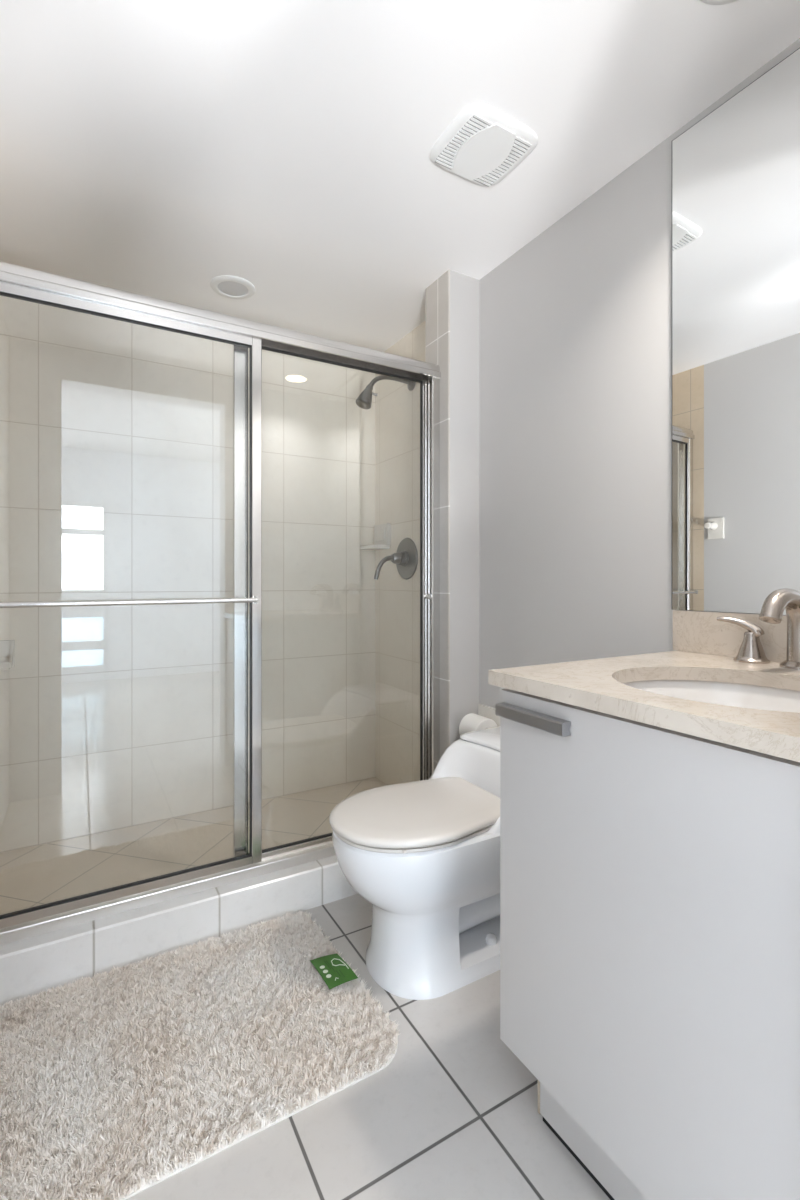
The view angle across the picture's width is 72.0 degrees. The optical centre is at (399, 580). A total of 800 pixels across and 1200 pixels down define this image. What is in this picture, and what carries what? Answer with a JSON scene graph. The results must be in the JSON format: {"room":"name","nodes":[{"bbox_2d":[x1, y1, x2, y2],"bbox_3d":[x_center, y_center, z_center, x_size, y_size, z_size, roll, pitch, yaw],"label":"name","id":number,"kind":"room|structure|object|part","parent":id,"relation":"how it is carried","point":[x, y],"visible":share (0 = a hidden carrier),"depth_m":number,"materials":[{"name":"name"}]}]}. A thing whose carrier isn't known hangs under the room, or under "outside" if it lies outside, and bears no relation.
{"room":"bathroom","nodes":[
{"label":"bathroom","id":0,"kind":"room"},
{"bbox_2d":[0,295,374,852],"bbox_3d":[-0.871,-0.050,2.552,1.852,2.260,0.100,0,0,-30],"label":"wall","id":1,"kind":"structure","parent":0,"point":[116,436],"depth_m":2.40,"materials":[{"name":"tile"}]},
{"bbox_2d":[0,778,385,914],"bbox_3d":[-0.681,1.111,2.225,1.852,0.137,0.856,0,0,-30],"label":"floor","id":2,"kind":"structure","parent":0,"point":[33,876],"depth_m":2.13,"materials":[{"name":"tile"}]},
{"bbox_2d":[3,894,609,1199],"bbox_3d":[-0.021,1.130,1.085,1.852,0.100,1.579,0,0,-30],"label":"floor","id":3,"kind":"structure","parent":0,"point":[453,1115],"depth_m":1.07,"materials":[{"name":"tile"}]},
{"bbox_2d":[0,855,358,1004],"bbox_3d":[-0.442,1.027,1.812,1.652,0.146,0.140,0,0,-30],"label":"shower curb","id":4,"kind":"object","parent":3,"relation":"on","point":[32,965],"visible":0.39,"depth_m":1.59,"materials":[{"name":"tile"}]},
{"bbox_2d":[0,910,400,1199],"bbox_3d":[-0.533,1.066,1.288,0.958,0.027,0.664,0,0,-30],"label":"bath mat","id":5,"kind":"object","parent":3,"relation":"on","point":[117,1083],"visible":0.98,"depth_m":1.23,"materials":[{"name":"beige fabric"}]},
{"bbox_2d":[310,953,357,988],"bbox_3d":[-0.180,1.051,1.495,0.085,0.009,0.132,0,0,-30],"label":"tag","id":6,"kind":"object","parent":5,"relation":"on","point":[333,969],"visible":1,"depth_m":1.48,"materials":[{"name":"green fabric"}]},
{"bbox_2d":[329,727,499,999],"bbox_3d":[0.157,0.801,1.634,0.759,0.557,0.406,0,0,-30],"label":"toilet","id":7,"kind":"object","parent":3,"relation":"on","point":[425,854],"visible":0.77,"depth_m":1.46,"materials":[{"name":"white ceramic"}]},
{"bbox_3d":[0.042,0.670,1.567,0.477,0.009,0.380,0,0,-30],"label":"seat","id":8,"kind":"part","parent":7,"relation":"part of","materials":[{"name":"white plastic"}]},
{"bbox_3d":[0.042,0.650,1.567,0.492,0.023,0.388,0,0,-30],"label":"lid","id":9,"kind":"part","parent":7,"relation":"part of","materials":[{"name":"white plastic"}]},
{"bbox_3d":[0.161,0.878,1.636,0.751,0.404,0.388,0,0,-30],"label":"bowl","id":10,"kind":"part","parent":7,"relation":"part of","materials":[{"name":"white ceramic"}]},
{"bbox_3d":[0.311,0.612,1.723,0.405,0.144,0.406,0,0,-30],"label":"tank","id":11,"kind":"part","parent":7,"relation":"part of","materials":[{"name":"white ceramic"}]},
{"bbox_3d":[0.391,0.531,1.769,0.220,0.016,0.406,0,0,-30],"label":"tank lid","id":12,"kind":"part","parent":7,"relation":"part of","materials":[{"name":"white ceramic"}]},
{"bbox_2d":[495,689,799,1199],"bbox_3d":[0.601,0.644,1.020,0.640,0.871,0.559,0,0,-30],"label":"vanity cabinet","id":13,"kind":"object","parent":3,"relation":"on","point":[650,874],"visible":0.9,"depth_m":0.82,"materials":[{"name":"white paint"}]},
{"bbox_3d":[0.242,0.255,1.023,0.021,0.024,0.175,0,0,-30],"label":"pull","id":14,"kind":"part","parent":13,"relation":"part of","materials":[{"name":"grey metal"}]},
{"bbox_2d":[488,610,799,761],"bbox_3d":[0.596,0.142,1.031,0.639,0.132,0.582,0,0,-30],"label":"countertop","id":15,"kind":"structure","parent":13,"relation":"on","point":[706,647],"depth_m":1.06,"materials":[{"name":"beige stone"}]},
{"bbox_2d":[622,680,799,712],"bbox_3d":[0.587,0.287,0.952,0.403,0.156,0.456,0,0,-30],"label":"basin","id":16,"kind":"object","parent":15,"relation":"in","point":[721,693],"visible":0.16,"depth_m":1.13,"materials":[{"name":"ceramic"}]},
{"bbox_2d":[717,588,799,669],"bbox_3d":[0.790,0.097,1.124,0.171,0.166,0.321,0,0,-30],"label":"faucet","id":17,"kind":"object","parent":15,"relation":"on","point":[751,650],"visible":1,"depth_m":1.14,"materials":[{"name":"silver metal"}]},
{"bbox_3d":[0.770,0.104,1.246,0.092,0.045,0.028,0,0,37],"label":"lever","id":18,"kind":"part","parent":17,"relation":"part of","materials":[{"name":"silver metal"}]},
{"bbox_3d":[0.786,0.146,1.232,0.070,0.067,0.070,0,0,-30],"label":"handle","id":19,"kind":"part","parent":17,"relation":"part of","materials":[{"name":"silver metal"}]},
{"bbox_3d":[0.784,0.091,1.120,0.150,0.154,0.045,0,0,-30],"label":"spout","id":20,"kind":"part","parent":17,"relation":"part of","materials":[{"name":"silver metal"}]},
{"bbox_3d":[0.832,0.173,1.148,0.068,0.014,0.068,0,0,-30],"label":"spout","id":21,"kind":"part","parent":17,"relation":"part of","materials":[{"name":"silver metal"}]},
{"bbox_2d":[0,0,799,351],"bbox_3d":[-0.261,-1.230,1.499,1.852,0.100,2.535,0,0,-30],"label":"ceiling","id":22,"kind":"structure","parent":0,"point":[160,149],"depth_m":1.43,"materials":[{"name":"paint"}]},
{"bbox_2d":[210,275,254,298],"bbox_3d":[-0.670,-1.175,2.212,0.174,0.011,0.174,0,0,-30],"label":"recessed light","id":23,"kind":"object","parent":22,"relation":"in","point":[228,286],"visible":1,"depth_m":2.20,"materials":[{"name":"white plastic"}]},
{"bbox_2d":[430,104,537,186],"bbox_3d":[0.226,-1.171,1.502,0.245,0.018,0.228,0,0,-30],"label":"ceiling vent","id":24,"kind":"object","parent":22,"relation":"in","point":[482,145],"visible":1,"depth_m":1.47,"materials":[{"name":"white plastic"}]},
{"bbox_3d":[0.226,-1.165,1.502,0.132,0.005,0.188,0,0,-30],"label":"panel","id":25,"kind":"part","parent":24,"relation":"part of","materials":[{"name":"white plastic"}]},
{"bbox_2d":[700,0,737,4],"bbox_3d":[0.646,-1.175,1.039,0.174,0.011,0.174,0,0,-30],"label":"recessed light","id":26,"kind":"object","parent":22,"relation":"in","point":[711,2],"visible":1,"depth_m":1.11,"materials":[{"name":"white plastic"}]},
{"bbox_2d":[450,270,478,744],"bbox_3d":[0.210,-0.050,2.195,0.140,2.260,0.162,0,0,-30],"label":"wall pier","id":27,"kind":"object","parent":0,"point":[464,290],"visible":0.5,"depth_m":2.12,"materials":[{"name":"grey paint"}]},
{"bbox_2d":[375,38,799,784],"bbox_3d":[0.522,-0.050,1.895,0.100,2.260,2.435,0,0,-30],"label":"wall","id":28,"kind":"structure","parent":0,"point":[575,325],"depth_m":1.78,"materials":[{"name":"grey paint"}]},
{"bbox_2d":[0,261,440,945],"bbox_3d":[-0.516,0.054,1.794,1.506,1.800,0.093,0,0,-30],"label":"shower door frame","id":29,"kind":"object","parent":28,"relation":"attached to","point":[273,861],"visible":0.54,"depth_m":1.79,"materials":[{"name":"silver metal"}]},
{"bbox_2d":[0,280,261,928],"bbox_3d":[-0.787,0.043,1.579,0.798,1.738,0.066,0,0,-30],"label":"sliding shower door","id":30,"kind":"structure","parent":29,"relation":"attached to","point":[8,289],"depth_m":1.72,"materials":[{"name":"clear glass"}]},
{"bbox_3d":[-0.799,-0.793,1.600,0.734,0.066,0.018,0,0,-30],"label":"rail","id":31,"kind":"part","parent":30,"relation":"part of","materials":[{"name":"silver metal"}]},
{"bbox_3d":[-0.799,0.900,1.600,0.734,0.024,0.018,0,0,-30],"label":"rail","id":32,"kind":"part","parent":30,"relation":"part of","materials":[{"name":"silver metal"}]},
{"bbox_2d":[233,339,431,856],"bbox_3d":[-0.210,0.041,1.966,0.749,1.731,0.048,0,0,-30],"label":"sliding shower door","id":33,"kind":"structure","parent":29,"relation":"attached to","point":[240,354],"depth_m":1.80,"materials":[{"name":"clear glass"}]},
{"bbox_3d":[-0.210,0.905,1.983,0.683,0.002,0.018,0,0,-30],"label":"rail","id":34,"kind":"part","parent":33,"relation":"part of","materials":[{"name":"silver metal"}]},
{"bbox_3d":[-0.210,-0.802,1.983,0.683,0.045,0.018,0,0,-30],"label":"rail","id":35,"kind":"part","parent":33,"relation":"part of","materials":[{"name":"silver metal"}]},
{"bbox_3d":[0.108,0.060,2.139,0.022,0.022,0.030,0,0,-30],"label":"knob","id":36,"kind":"part","parent":33,"relation":"part of","materials":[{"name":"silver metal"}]},
{"bbox_2d":[360,523,390,549],"bbox_3d":[-0.128,-0.228,2.827,0.090,0.125,0.170,0,0,-30],"label":"soap dish","id":37,"kind":"object","parent":28,"relation":"attached to","point":[382,532],"visible":1,"depth_m":2.80,"materials":[{"name":"white ceramic"}]},
{"bbox_2d":[360,545,389,549],"bbox_3d":[-0.130,-0.174,2.831,0.090,0.018,0.160,0,0,-30],"label":"shelf","id":38,"kind":"object","parent":37,"relation":"attached to","point":[366,547],"depth_m":2.80,"materials":[{"name":"white ceramic"}]},
{"bbox_3d":[-0.103,-0.237,2.824,0.006,0.065,0.090,0,0,-30],"label":"raised panel","id":39,"kind":"part","parent":37,"relation":"part of","materials":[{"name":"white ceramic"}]},
{"bbox_3d":[-0.091,-0.236,2.831,0.022,0.107,0.140,0,0,-30],"label":"plate","id":40,"kind":"part","parent":37,"relation":"part of","materials":[{"name":"white ceramic"}]},
{"bbox_2d":[355,375,415,408],"bbox_3d":[-0.067,-0.870,2.519,0.295,0.192,0.074,0,0,-32],"label":"shower","id":41,"kind":"object","parent":28,"relation":"attached to","point":[364,400],"visible":0.92,"depth_m":2.47,"materials":[{"name":"silver metal"}]},
{"bbox_3d":[-0.045,-0.909,2.538,0.230,0.081,0.023,0,0,-31],"label":"arm","id":42,"kind":"part","parent":41,"relation":"part of","materials":[{"name":"silver metal"}]},
{"bbox_2d":[374,538,417,579],"bbox_3d":[-0.041,-0.106,2.594,0.174,0.201,0.200,0,0,-30],"label":"shower valve","id":43,"kind":"object","parent":28,"relation":"attached to","point":[405,559],"visible":1,"depth_m":2.59,"materials":[{"name":"silver metal"}]},
{"bbox_3d":[-0.076,-0.064,2.577,0.097,0.115,0.026,0,0,-27],"label":"lever","id":44,"kind":"part","parent":43,"relation":"part of","materials":[{"name":"silver metal"}]},
{"bbox_2d":[426,270,449,757],"bbox_3d":[0.147,-0.113,2.158,0.006,2.134,0.162,0,0,-30],"label":"tile","id":45,"kind":"structure","parent":28,"relation":"attached to","point":[438,292],"depth_m":2.12,"materials":[{"name":"beige tile"}]},
{"bbox_2d":[478,704,499,728],"bbox_3d":[0.316,0.547,2.067,0.085,0.135,0.150,0,0,-30],"label":"toilet paper holder","id":46,"kind":"object","parent":28,"relation":"attached to","point":[483,710],"visible":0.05,"depth_m":2.09,"materials":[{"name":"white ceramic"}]},
{"bbox_2d":[459,713,496,734],"bbox_3d":[0.292,0.558,2.054,0.109,0.109,0.104,0,0,-30],"label":"toilet paper roll","id":47,"kind":"object","parent":46,"relation":"on","point":[471,722],"visible":0.52,"depth_m":2.02,"materials":[{"name":"paper"}]},
{"bbox_2d":[673,610,786,662],"bbox_3d":[0.864,0.128,1.186,0.020,0.103,0.582,0,0,-30],"label":"backsplash","id":48,"kind":"structure","parent":28,"relation":"attached to","point":[693,631],"depth_m":1.33,"materials":[{"name":"beige stone"}]},
{"bbox_3d":[-1.383,-0.050,1.688,0.100,2.260,0.882,0,0,-30],"label":"wall","id":49,"kind":"structure","parent":0,"visible":0},
{"bbox_2d":[0,640,13,669],"bbox_3d":[-1.503,0.280,2.074,0.078,0.104,0.094,0,0,-30],"label":"soap dish","id":50,"kind":"object","parent":49,"relation":"attached to","point":[6,646],"visible":1,"depth_m":2.10,"materials":[{"name":"white ceramic"}]},
{"bbox_2d":[0,657,9,669],"bbox_3d":[-1.504,0.311,2.065,0.068,0.042,0.080,0,0,-30],"label":"tray","id":51,"kind":"object","parent":50,"relation":"on","point":[4,661],"depth_m":2.05,"materials":[{"name":"white ceramic"}]},
{"bbox_3d":[0.335,-0.050,0.471,1.652,2.260,0.120,0,0,-30],"label":"wall","id":52,"kind":"structure","parent":0,"visible":0},
{"bbox_2d":[672,48,799,614],"bbox_3d":[0.863,-0.538,1.190,0.006,1.226,0.588,0,0,-31],"label":"mirror","id":53,"kind":"object","parent":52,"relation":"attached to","point":[736,170],"visible":0.88,"depth_m":1.30,"materials":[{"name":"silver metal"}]}
]}

